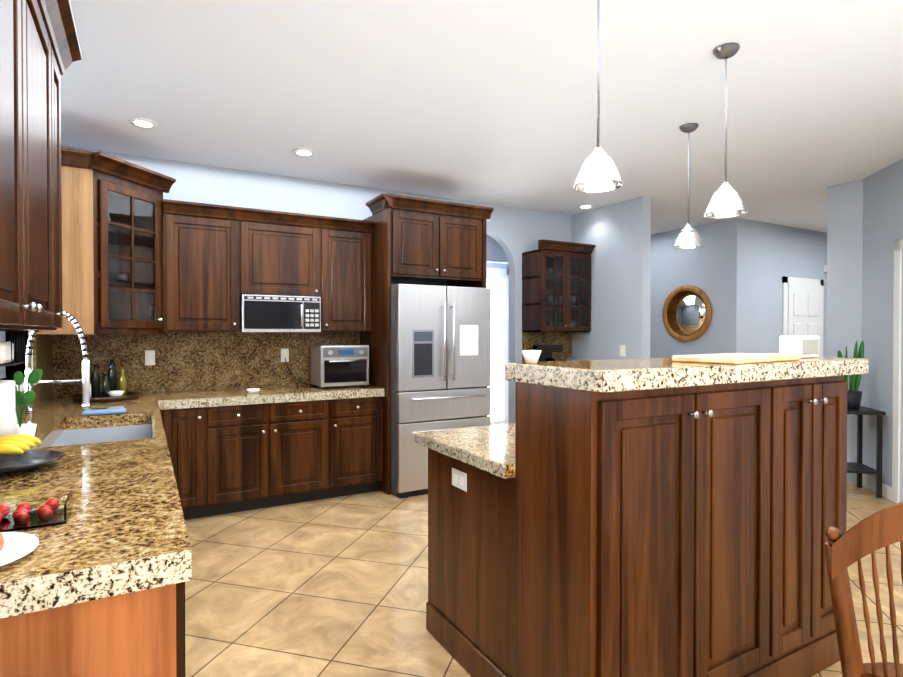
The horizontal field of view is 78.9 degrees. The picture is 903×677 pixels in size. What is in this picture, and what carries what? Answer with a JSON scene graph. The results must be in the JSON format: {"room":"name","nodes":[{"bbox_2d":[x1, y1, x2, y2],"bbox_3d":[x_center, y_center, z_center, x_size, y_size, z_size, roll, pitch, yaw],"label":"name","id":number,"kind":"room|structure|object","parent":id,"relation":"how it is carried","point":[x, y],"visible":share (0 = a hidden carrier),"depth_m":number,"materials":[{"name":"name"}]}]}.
{"room":"kitchen","nodes":[
{"label":"kitchen","id":0,"kind":"room"},
{"bbox_2d":[13,330,48,380],"bbox_3d":[-0.941,-0.015,0.309,0.120,2.800,8.870,0,1,-29],"label":"wall","id":1,"kind":"structure","parent":0,"point":[22,351],"depth_m":3.34,"materials":[{"name":"grey paint"}]},
{"bbox_2d":[0,330,40,391],"bbox_3d":[-2.410,-0.348,2.681,0.450,1.980,2.150,0,1,-29],"label":"window","id":2,"kind":"structure","parent":1,"relation":"in","point":[7,372],"depth_m":3.25,"materials":[{"name":"white"}]},
{"bbox_2d":[0,0,59,329],"bbox_3d":[-1.330,-0.606,1.446,0.320,1.160,1.143,0,1,-29],"label":"upper cabinet","id":3,"kind":"object","parent":1,"relation":"attached to","point":[40,51],"depth_m":1.62,"materials":[{"name":"brown wood"}]},
{"bbox_2d":[0,329,24,365],"bbox_3d":[-1.478,0.028,1.712,0.204,0.112,0.204,0,1,-29],"label":"rack","id":4,"kind":"object","parent":3,"relation":"hanging from","point":[7,353],"visible":1,"depth_m":1.72,"materials":[{"name":"black metal"}]},
{"bbox_2d":[56,20,65,327],"bbox_3d":[-1.679,-0.612,2.065,0.320,1.160,0.277,0,1,-29],"label":"upper cabinet","id":5,"kind":"object","parent":1,"relation":"attached to","point":[59,35],"depth_m":2.20,"materials":[{"name":"brown wood"}]},
{"bbox_2d":[37,147,175,333],"bbox_3d":[-2.437,-0.620,3.933,0.836,1.180,0.834,0,1,-29],"label":"upper cabinet","id":6,"kind":"object","parent":1,"relation":"attached to","point":[112,259],"visible":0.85,"depth_m":3.72,"materials":[{"name":"brown wood"}]},
{"bbox_2d":[15,332,359,417],"bbox_3d":[-1.036,0.204,3.080,2.428,0.488,3.708,0,1,-29],"label":"backsplash","id":7,"kind":"structure","parent":1,"relation":"attached to","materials":[{"name":"stone"}]},
{"bbox_2d":[49,145,570,422],"bbox_3d":[-0.814,-0.064,5.402,5.340,2.800,0.120,0,1,-29],"label":"wall","id":8,"kind":"structure","parent":0,"point":[514,233],"depth_m":5.12,"materials":[{"name":"grey paint"}]},
{"bbox_2d":[163,199,242,331],"bbox_3d":[-2.029,-0.550,4.441,0.545,0.990,0.348,0,1,-29],"label":"upper cabinet","id":9,"kind":"object","parent":8,"relation":"attached to","point":[215,266],"depth_m":4.29,"materials":[{"name":"brown wood"}]},
{"bbox_2d":[243,208,322,331],"bbox_3d":[-1.504,-0.553,4.737,0.660,0.990,0.348,0,1,-29],"label":"upper cabinet","id":10,"kind":"object","parent":8,"relation":"attached to","point":[286,259],"depth_m":4.59,"materials":[{"name":"brown wood"}]},
{"bbox_2d":[240,294,320,331],"bbox_3d":[-1.477,-0.205,4.693,0.640,0.305,0.403,0,1,-29],"label":"microwave","id":11,"kind":"object","parent":10,"relation":"attached to","point":[268,313],"visible":0.98,"depth_m":4.53,"materials":[{"name":"silver metal"}]},
{"bbox_2d":[323,216,374,331],"bbox_3d":[-1.009,-0.556,5.016,0.475,0.990,0.348,0,1,-29],"label":"upper cabinet","id":12,"kind":"object","parent":8,"relation":"attached to","point":[347,243],"depth_m":4.86,"materials":[{"name":"brown wood"}]},
{"bbox_2d":[522,239,595,331],"bbox_3d":[1.206,-0.568,6.229,0.756,0.990,0.409,0,1,-29],"label":"upper cabinet","id":13,"kind":"object","parent":8,"relation":"attached to","point":[556,286],"visible":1,"depth_m":6.09,"materials":[{"name":"brown wood"}]},
{"bbox_2d":[61,0,902,233],"bbox_3d":[1.665,-1.474,3.330,13.600,0.060,11.600,0,1,-29],"label":"ceiling","id":14,"kind":"structure","parent":0,"point":[492,102],"depth_m":3.25,"materials":[{"name":"white paint"}]},
{"bbox_2d":[129,118,157,127],"bbox_3d":[-2.064,-1.441,3.675,0.168,0.011,0.168,0,1,-38],"label":"recessed light","id":15,"kind":"object","parent":14,"relation":"in","point":[143,122],"depth_m":3.66,"materials":[{"name":"white"}]},
{"bbox_2d":[293,148,314,155],"bbox_3d":[-1.148,-1.447,4.270,0.168,0.011,0.168,0,1,-38],"label":"recessed light","id":16,"kind":"object","parent":14,"relation":"in","point":[299,151],"depth_m":4.25,"materials":[{"name":"white"}]},
{"bbox_2d":[578,204,592,207],"bbox_3d":[1.489,-1.465,6.088,0.168,0.011,0.168,0,1,-38],"label":"recessed light","id":17,"kind":"object","parent":14,"relation":"in","point":[584,205],"depth_m":6.06,"materials":[{"name":"white"}]},
{"bbox_2d":[574,0,622,192],"bbox_3d":[0.593,-1.023,2.215,0.194,0.818,0.194,0,1,-29],"label":"pendant light","id":18,"kind":"object","parent":14,"relation":"hanging from","point":[598,172],"visible":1,"depth_m":2.20,"materials":[{"name":"white glass"}]},
{"bbox_2d":[673,123,703,248],"bbox_3d":[1.618,-1.038,3.744,0.194,0.818,0.194,0,1,-29],"label":"pendant light","id":19,"kind":"object","parent":14,"relation":"hanging from","point":[688,236],"visible":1,"depth_m":3.71,"materials":[{"name":"white glass"}]},
{"bbox_2d":[704,43,746,217],"bbox_3d":[1.364,-1.028,2.728,0.194,0.818,0.194,0,1,-29],"label":"pendant light","id":20,"kind":"object","parent":14,"relation":"hanging from","point":[726,201],"visible":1,"depth_m":2.70,"materials":[{"name":"white glass"}]},
{"bbox_2d":[486,235,507,264],"bbox_3d":[0.131,-1.217,6.669,2.160,0.520,0.120,0,1,-29],"label":"wall","id":21,"kind":"structure","parent":0,"point":[496,256],"depth_m":6.83,"materials":[{"name":"grey paint"}]},
{"bbox_2d":[486,263,507,268],"bbox_3d":[-0.216,-0.082,7.173,2.280,2.800,0.120,0,1,-29],"label":"wall","id":22,"kind":"structure","parent":0,"point":[488,265],"depth_m":7.57,"materials":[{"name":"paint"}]},
{"bbox_2d":[486,267,508,424],"bbox_3d":[0.401,0.176,7.415,0.990,2.280,0.063,0,1,-29],"label":"door","id":23,"kind":"structure","parent":22,"relation":"in","point":[497,281],"depth_m":7.53,"materials":[{"name":"white"}]},
{"bbox_2d":[185,481,902,676],"bbox_3d":[1.665,1.386,3.357,13.600,0.060,11.600,0,1,-29],"label":"floor","id":24,"kind":"structure","parent":0,"point":[333,587],"depth_m":2.94,"materials":[{"name":"tile"}]},
{"bbox_2d":[0,332,191,676],"bbox_3d":[-1.051,0.676,1.339,0.689,1.398,0.559,0,1,-29],"label":"base cabinet","id":25,"kind":"object","parent":24,"relation":"on","point":[94,586],"depth_m":1.36,"materials":[{"name":"brown stone"}]},
{"bbox_2d":[0,380,15,436],"bbox_3d":[-1.733,0.281,2.075,0.150,0.353,0.150,0,1,-29],"label":"paper towel","id":26,"kind":"object","parent":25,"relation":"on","point":[7,410],"visible":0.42,"depth_m":2.06,"materials":[{"name":"white paper"}]},
{"bbox_2d":[0,532,38,565],"bbox_3d":[-1.010,0.427,1.130,0.260,0.078,0.260,0,1,-29],"label":"plate","id":27,"kind":"object","parent":25,"relation":"on","point":[14,546],"visible":1,"depth_m":1.19,"materials":[{"name":"white ceramic"}]},
{"bbox_2d":[13,369,42,449],"bbox_3d":[-1.758,0.292,2.243,0.138,0.327,0.124,0,1,-29],"label":"potted plant","id":28,"kind":"object","parent":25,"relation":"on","point":[26,398],"visible":0.58,"depth_m":2.24,"materials":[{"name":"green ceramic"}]},
{"bbox_2d":[0,450,64,474],"bbox_3d":[-1.541,0.439,1.910,0.318,0.039,0.318,0,1,-35],"label":"plate","id":29,"kind":"object","parent":25,"relation":"on","point":[46,456],"depth_m":1.96,"materials":[{"name":"grey"}]},
{"bbox_2d":[0,434,43,461],"bbox_3d":[-1.556,0.372,1.910,0.157,0.054,0.176,0,1,-11],"label":"bananas","id":30,"kind":"object","parent":29,"relation":"on","point":[17,455],"depth_m":1.95,"materials":[{"name":"yellow food"}]},
{"bbox_2d":[0,490,72,531],"bbox_3d":[-1.077,0.439,1.391,0.180,0.049,0.140,0,1,-29],"label":"dish","id":31,"kind":"object","parent":25,"relation":"on","point":[34,511],"visible":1,"depth_m":1.37,"materials":[{"name":"clear glass"}]},
{"bbox_2d":[25,310,90,431],"bbox_3d":[-1.921,0.154,2.662,0.279,0.594,0.132,0,1,-29],"label":"faucet","id":32,"kind":"object","parent":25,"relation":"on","point":[85,381],"visible":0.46,"depth_m":2.72,"materials":[{"name":"silver metal"}]},
{"bbox_2d":[81,408,125,415],"bbox_3d":[-2.060,0.436,3.259,0.220,0.019,0.120,0,1,-29],"label":"cloth","id":33,"kind":"object","parent":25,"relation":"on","point":[103,412],"visible":1,"depth_m":3.22,"materials":[{"name":"blue fabric"}]},
{"bbox_2d":[72,359,139,402],"bbox_3d":[-2.494,0.297,3.966,0.420,0.284,0.420,0,1,-29],"label":"lazy susan","id":34,"kind":"object","parent":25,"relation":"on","point":[110,392],"visible":0.88,"depth_m":3.96,"materials":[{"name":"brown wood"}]},
{"bbox_2d":[145,350,154,364],"bbox_3d":[-2.417,0.155,4.400,0.070,0.120,0.007,0,1,-29],"label":"outlet","id":35,"kind":"object","parent":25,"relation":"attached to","point":[149,357],"depth_m":4.40,"materials":[{"name":"white plastic"}]},
{"bbox_2d":[192,332,207,518],"bbox_3d":[-2.091,0.648,4.263,0.280,1.398,0.619,0,1,-29],"label":"base cabinet","id":36,"kind":"object","parent":24,"relation":"on","point":[199,339],"depth_m":4.08,"materials":[{"name":"brown wood"}]},
{"bbox_2d":[208,332,331,515],"bbox_3d":[-1.564,0.645,4.560,0.930,1.398,0.619,0,1,-29],"label":"base cabinet","id":37,"kind":"object","parent":24,"relation":"on","point":[271,446],"depth_m":4.40,"materials":[{"name":"brown wood"}]},
{"bbox_2d":[246,388,259,392],"bbox_3d":[-1.593,0.420,4.405,0.110,0.029,0.110,0,1,-29],"label":"soap dish","id":38,"kind":"object","parent":37,"relation":"on","point":[253,390],"visible":1,"depth_m":4.37,"materials":[{"name":"white ceramic"}]},
{"bbox_2d":[281,349,288,361],"bbox_3d":[-1.494,0.150,4.920,0.070,0.120,0.007,0,1,-29],"label":"outlet","id":39,"kind":"object","parent":37,"relation":"attached to","point":[284,352],"depth_m":4.92,"materials":[{"name":"white plastic"}]},
{"bbox_2d":[332,332,383,497],"bbox_3d":[-0.954,0.641,4.903,0.470,1.398,0.619,0,1,-29],"label":"base cabinet","id":40,"kind":"object","parent":24,"relation":"on","point":[357,411],"depth_m":4.66,"materials":[{"name":"brown wood"}]},
{"bbox_2d":[310,345,368,388],"bbox_3d":[-0.994,0.244,4.909,0.440,0.370,0.388,0,1,-29],"label":"toaster oven","id":41,"kind":"object","parent":40,"relation":"on","point":[337,365],"visible":1,"depth_m":4.78,"materials":[{"name":"silver metal"}]},
{"bbox_2d":[285,357,311,384],"bbox_3d":[-1.350,0.297,4.967,0.304,0.257,0.050,0,1,-29],"label":"cord","id":42,"kind":"object","parent":41,"relation":"attached to","point":[293,375],"visible":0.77,"depth_m":4.92,"materials":[{"name":"black plastic"}]},
{"bbox_2d":[360,193,493,494],"bbox_3d":[-0.275,0.058,5.200,1.110,2.560,0.759,0,1,-29],"label":"surround","id":43,"kind":"object","parent":24,"relation":"on","point":[422,241],"visible":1,"depth_m":4.88,"materials":[{"name":"brown wood"}]},
{"bbox_2d":[391,284,490,497],"bbox_3d":[-0.221,0.438,5.121,0.917,1.800,0.861,0,1,-29],"label":"fridge","id":44,"kind":"object","parent":24,"relation":"on","point":[440,357],"visible":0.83,"depth_m":4.72,"materials":[{"name":"grey metal"}]},
{"bbox_2d":[522,332,571,361],"bbox_3d":[1.264,0.628,6.147,0.746,1.400,0.628,0,1,-29],"label":"backsplash","id":45,"kind":"object","parent":24,"relation":"on","point":[531,339],"depth_m":6.44,"materials":[{"name":"brown stone"}]},
{"bbox_2d":[533,344,561,361],"bbox_3d":[1.077,0.243,6.143,0.220,0.349,0.250,0,1,-29],"label":"coffee maker","id":46,"kind":"object","parent":45,"relation":"on","point":[546,352],"visible":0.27,"depth_m":6.08,"materials":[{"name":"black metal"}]},
{"bbox_2d":[567,357,577,360],"bbox_3d":[1.386,0.317,6.289,0.120,0.199,0.120,0,1,-29],"label":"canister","id":47,"kind":"object","parent":45,"relation":"on","point":[572,359],"visible":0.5,"depth_m":6.25,"materials":[{"name":"blue"}]},
{"bbox_2d":[426,437,846,676],"bbox_3d":[0.774,0.930,2.481,1.474,0.868,1.139,0,1,-29],"label":"kitchen island","id":48,"kind":"object","parent":24,"relation":"on","point":[654,517],"depth_m":1.93,"materials":[{"name":"brown wood"}]},
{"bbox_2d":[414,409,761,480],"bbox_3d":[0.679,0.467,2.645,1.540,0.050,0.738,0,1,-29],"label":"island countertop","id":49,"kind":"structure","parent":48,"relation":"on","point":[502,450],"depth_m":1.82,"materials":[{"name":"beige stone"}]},
{"bbox_2d":[521,350,541,362],"bbox_3d":[0.283,0.065,1.947,0.072,0.045,0.071,0,1,-29],"label":"bowl","id":50,"kind":"object","parent":49,"relation":"on","point":[530,356],"visible":1,"depth_m":1.93,"materials":[{"name":"white ceramic"}]},
{"bbox_2d":[672,353,800,363],"bbox_3d":[1.128,0.074,2.128,0.570,0.022,0.240,0,1,-35],"label":"cutting board","id":51,"kind":"object","parent":49,"relation":"on","point":[735,358],"visible":1,"depth_m":2.00,"materials":[{"name":"brown wood"}]},
{"bbox_2d":[779,336,818,357],"bbox_3d":[1.518,0.035,2.393,0.150,0.095,0.094,0,1,-29],"label":"box","id":52,"kind":"object","parent":49,"relation":"on","point":[805,346],"visible":0.79,"depth_m":2.35,"materials":[{"name":"white plastic"}]},
{"bbox_2d":[824,501,902,676],"bbox_3d":[1.209,0.850,1.308,0.488,1.058,0.524,0,1,40],"label":"chair","id":53,"kind":"object","parent":24,"relation":"on","point":[873,533],"visible":1,"depth_m":1.25,"materials":[{"name":"brown wood"}]},
{"bbox_2d":[847,406,885,497],"bbox_3d":[3.483,0.976,4.813,0.380,0.730,0.380,0,1,12],"label":"side table","id":54,"kind":"object","parent":24,"relation":"on","point":[859,468],"visible":0.5,"depth_m":4.64,"materials":[{"name":"black wood"}]},
{"bbox_2d":[837,340,863,408],"bbox_3d":[3.489,0.312,4.801,0.195,0.598,0.204,0,1,-29],"label":"snake plant","id":55,"kind":"object","parent":54,"relation":"on","point":[854,395],"visible":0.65,"depth_m":4.74,"materials":[{"name":"green plant"}]},
{"bbox_2d":[571,196,650,359],"bbox_3d":[1.755,-0.072,6.160,0.120,2.800,1.080,0,1,-29],"label":"wall","id":56,"kind":"structure","parent":0,"point":[618,235],"depth_m":5.95,"materials":[{"name":"grey paint"}]},
{"bbox_2d":[620,345,625,355],"bbox_3d":[1.834,0.131,5.885,0.010,0.120,0.080,0,1,-29],"label":"light switch","id":57,"kind":"object","parent":56,"relation":"attached to","point":[622,350],"visible":1,"depth_m":5.88,"materials":[{"name":"white plastic"}]},
{"bbox_2d":[650,218,745,357],"bbox_3d":[2.623,-0.093,8.388,0.120,2.800,3.750,0,1,-29],"label":"wall","id":58,"kind":"structure","parent":0,"point":[735,270],"depth_m":7.04,"materials":[{"name":"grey paint"}]},
{"bbox_2d":[662,285,711,341],"bbox_3d":[3.128,-0.333,7.321,0.041,0.750,0.750,0,1,-29],"label":"round mirror","id":59,"kind":"object","parent":58,"relation":"attached to","point":[687,313],"visible":0.98,"depth_m":7.31,"materials":[{"name":"brown wood"}]},
{"bbox_2d":[746,219,826,356],"bbox_3d":[5.065,-0.087,7.680,3.420,2.800,0.120,0,1,-29],"label":"wall","id":60,"kind":"structure","parent":0,"point":[773,251],"depth_m":7.09,"materials":[{"name":"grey paint"}]},
{"bbox_2d":[782,276,823,356],"bbox_3d":[4.774,0.251,7.404,0.960,2.130,0.080,0,1,-29],"label":"door","id":61,"kind":"structure","parent":60,"relation":"in","point":[802,306],"depth_m":7.36,"materials":[{"name":"white wood"}]},
{"bbox_2d":[826,179,862,482],"bbox_3d":[3.829,-0.063,5.247,0.300,2.800,0.300,0,1,-29],"label":"wall","id":62,"kind":"structure","parent":0,"point":[844,258],"depth_m":5.15,"materials":[{"name":"grey paint"}]},
{"bbox_2d":[862,158,902,501],"bbox_3d":[3.401,-0.041,3.026,0.120,2.800,4.090,0,1,12],"label":"wall","id":63,"kind":"structure","parent":0,"point":[882,210],"depth_m":4.73,"materials":[{"name":"grey paint"}]},
{"bbox_2d":[862,474,891,500],"bbox_3d":[3.704,1.287,4.784,0.348,0.110,0.391,0,1,-29],"label":"baseboard","id":64,"kind":"structure","parent":63,"relation":"attached to","point":[868,482],"depth_m":4.64,"materials":[{"name":"white wood"}]},
{"bbox_2d":[892,239,902,502],"bbox_3d":[3.583,0.279,4.028,0.093,2.140,1.000,0,1,12],"label":"angled door","id":65,"kind":"structure","parent":63,"relation":"in","point":[898,247],"depth_m":4.47,"materials":[{"name":"white"}]}
]}

